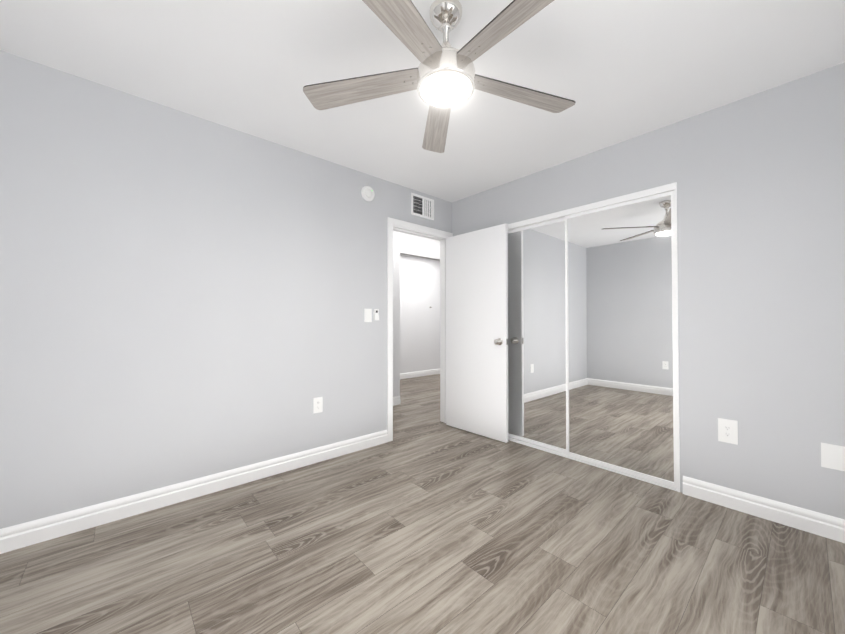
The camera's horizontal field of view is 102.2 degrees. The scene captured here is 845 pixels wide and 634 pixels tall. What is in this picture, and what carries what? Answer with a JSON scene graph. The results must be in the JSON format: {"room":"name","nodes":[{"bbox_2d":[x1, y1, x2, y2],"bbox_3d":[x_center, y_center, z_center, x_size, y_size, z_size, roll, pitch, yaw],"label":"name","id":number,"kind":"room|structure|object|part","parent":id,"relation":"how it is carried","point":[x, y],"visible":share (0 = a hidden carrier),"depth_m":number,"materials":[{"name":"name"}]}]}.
{"room":"empty bedroom","nodes":[
{"label":"empty bedroom","id":0,"kind":"room"},
{"bbox_2d":[0,50,451,528],"bbox_3d":[-1.011,-0.068,2.665,3.717,2.440,0.120,1,-1,-42],"label":"wall","id":1,"kind":"structure","parent":0,"point":[184,296],"depth_m":2.08,"materials":[{"name":"grey paint"}]},
{"bbox_2d":[0,430,387,553],"bbox_3d":[-1.284,1.091,2.314,2.565,0.113,0.017,1,-1,-42],"label":"baseboard","id":2,"kind":"structure","parent":1,"relation":"attached to","point":[18,536],"depth_m":2.06,"materials":[{"name":"white wood"}]},
{"bbox_2d":[313,397,322,413],"bbox_3d":[-0.834,0.703,2.725,0.076,0.122,0.008,1,-1,-42],"label":"outlet","id":3,"kind":"object","parent":1,"relation":"attached to","point":[317,404],"visible":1,"depth_m":2.72,"materials":[{"name":"white plastic"}]},
{"bbox_2d":[364,309,371,321],"bbox_3d":[-0.484,-0.014,3.045,0.074,0.120,0.012,1,-1,-42],"label":"light switch","id":4,"kind":"object","parent":1,"relation":"attached to","point":[367,315],"visible":1,"depth_m":3.04,"materials":[{"name":"white plastic"}]},
{"bbox_2d":[361,186,374,200],"bbox_3d":[-0.482,-1.104,3.046,0.134,0.134,0.037,1,-1,-42],"label":"smoke detector","id":5,"kind":"object","parent":1,"relation":"attached to","point":[367,193],"visible":0.98,"depth_m":3.03,"materials":[{"name":"white plastic"}]},
{"bbox_2d":[373,309,378,319],"bbox_3d":[-0.419,-0.020,3.096,0.048,0.102,0.022,1,-1,-42],"label":"remote","id":6,"kind":"object","parent":1,"relation":"attached to","point":[376,314],"visible":1,"depth_m":3.09,"materials":[{"name":"white plastic"}]},
{"bbox_2d":[387,217,452,441],"bbox_3d":[-0.039,0.117,3.528,0.889,2.095,0.152,1,-1,-42],"label":"door frame","id":7,"kind":"structure","parent":1,"relation":"attached to","point":[441,236],"depth_m":3.40,"materials":[{"name":"white wood"}]},
{"bbox_2d":[411,193,433,219],"bbox_3d":[0.006,-1.128,3.495,0.310,0.215,0.015,1,-1,-42],"label":"air vent","id":8,"kind":"object","parent":1,"relation":"in","point":[422,206],"visible":1,"depth_m":3.49,"materials":[{"name":"white metal"}]},
{"bbox_2d":[446,223,507,442],"bbox_3d":[0.522,0.148,3.418,0.035,2.015,0.755,1,-1,-43],"label":"door","id":9,"kind":"structure","parent":1,"relation":"in","point":[476,327],"depth_m":3.36,"materials":[{"name":"white wood"}]},
{"bbox_2d":[494,338,507,344],"bbox_3d":[0.745,0.230,3.176,0.167,0.068,0.101,1,-1,-43],"label":"door handle","id":10,"kind":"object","parent":9,"relation":"attached to","point":[498,341],"depth_m":3.14,"materials":[{"name":"silver metal"}]},
{"bbox_2d":[393,230,439,396],"bbox_3d":[-0.438,-0.040,4.595,7.500,2.440,0.100,1,-1,-42],"label":"wall","id":11,"kind":"structure","parent":0,"point":[416,296],"depth_m":4.80,"materials":[{"name":"paint"}]},
{"bbox_2d":[393,396,400,405],"bbox_3d":[-1.751,1.106,3.331,3.880,0.113,0.017,1,-1,-42],"label":"baseboard","id":12,"kind":"structure","parent":11,"relation":"attached to","point":[396,400],"depth_m":4.58,"materials":[{"name":"white wood"}]},
{"bbox_2d":[0,374,844,633],"bbox_3d":[0.074,1.232,4.002,7.500,0.120,7.700,1,-1,-42],"label":"floor","id":13,"kind":"structure","parent":0,"point":[426,520],"depth_m":1.61,"materials":[{"name":"laminate"}]},
{"bbox_2d":[400,368,439,378],"bbox_3d":[-1.078,1.144,6.047,4.700,0.113,0.017,1,-1,-42],"label":"baseboard","id":14,"kind":"structure","parent":13,"relation":"on","point":[433,371],"depth_m":6.94,"materials":[{"name":"white wood"}]},
{"bbox_2d":[0,0,844,202],"bbox_3d":[0.074,-1.328,4.038,7.500,0.120,7.700,1,-1,-42],"label":"ceiling","id":15,"kind":"structure","parent":0,"point":[617,71],"depth_m":1.75,"materials":[{"name":"white paint"}]},
{"bbox_2d":[303,0,574,152],"bbox_3d":[0.121,-1.122,1.413,1.282,0.367,1.240,1,-1,-42],"label":"fan","id":16,"kind":"object","parent":15,"relation":"hanging from","point":[443,78],"visible":1,"depth_m":1.42,"materials":[{"name":"grey wood"}]},
{"bbox_3d":[-0.249,-1.034,1.541,0.600,0.032,0.136,0,-1,15],"label":"blade","id":17,"kind":"part","parent":16,"relation":"part of","materials":[{"name":"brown wood"}]},
{"bbox_3d":[-0.097,-1.039,1.146,0.136,0.032,0.600,-1,-1,33],"label":"blade","id":18,"kind":"part","parent":16,"relation":"part of","materials":[{"name":"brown wood"}]},
{"bbox_3d":[0.080,-1.030,1.807,0.136,0.032,0.600,0,-1,-3],"label":"blade","id":19,"kind":"part","parent":16,"relation":"part of","materials":[{"name":"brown wood"}]},
{"bbox_3d":[0.326,-1.039,1.168,0.136,0.032,0.600,1,-1,-39],"label":"blade","id":20,"kind":"part","parent":16,"relation":"part of","materials":[{"name":"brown wood"}]},
{"bbox_3d":[0.435,-1.033,1.577,0.600,0.032,0.136,0,-1,-21],"label":"blade","id":21,"kind":"part","parent":16,"relation":"part of","materials":[{"name":"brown wood"}]},
{"bbox_2d":[452,62,844,519],"bbox_3d":[1.476,-0.069,2.577,0.120,2.440,3.320,1,-1,-42],"label":"wall","id":22,"kind":"structure","parent":0,"point":[759,178],"depth_m":1.98,"materials":[{"name":"grey paint"}]},
{"bbox_2d":[508,218,565,453],"bbox_3d":[0.974,0.155,3.119,0.020,1.976,0.776,1,-1,-42],"label":"mirror panel","id":23,"kind":"object","parent":22,"relation":"attached to","point":[536,347],"visible":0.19,"depth_m":3.05,"materials":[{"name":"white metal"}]},
{"bbox_2d":[508,182,679,491],"bbox_3d":[1.202,0.135,2.839,0.078,2.040,1.528,1,-1,-42],"label":"door frame","id":24,"kind":"structure","parent":22,"relation":"in","point":[601,204],"depth_m":2.43,"materials":[{"name":"white wood"}]},
{"bbox_2d":[565,191,676,487],"bbox_3d":[1.439,0.147,2.547,0.020,1.976,0.748,1,-1,-42],"label":"mirror panel","id":25,"kind":"object","parent":22,"relation":"attached to","point":[620,325],"visible":0.94,"depth_m":2.50,"materials":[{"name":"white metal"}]},
{"bbox_2d":[718,418,737,444],"bbox_3d":[1.843,0.689,2.060,0.008,0.140,0.089,1,-1,-42],"label":"outlet","id":26,"kind":"object","parent":22,"relation":"attached to","point":[727,431],"visible":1,"depth_m":2.06,"materials":[{"name":"white plastic"}]},
{"bbox_2d":[682,476,844,542],"bbox_3d":[2.061,1.084,1.803,0.017,0.113,1.110,1,-1,-42],"label":"baseboard","id":27,"kind":"structure","parent":22,"relation":"attached to","point":[813,522],"depth_m":1.92,"materials":[{"name":"white wood"}]},
{"bbox_2d":[821,443,844,470],"bbox_3d":[2.113,0.720,1.757,0.007,0.125,0.080,1,-1,-42],"label":"electrical outlet cover","id":28,"kind":"object","parent":22,"relation":"attached to","point":[832,456],"visible":1,"depth_m":1.75,"materials":[{"name":"white plastic"}]}
]}

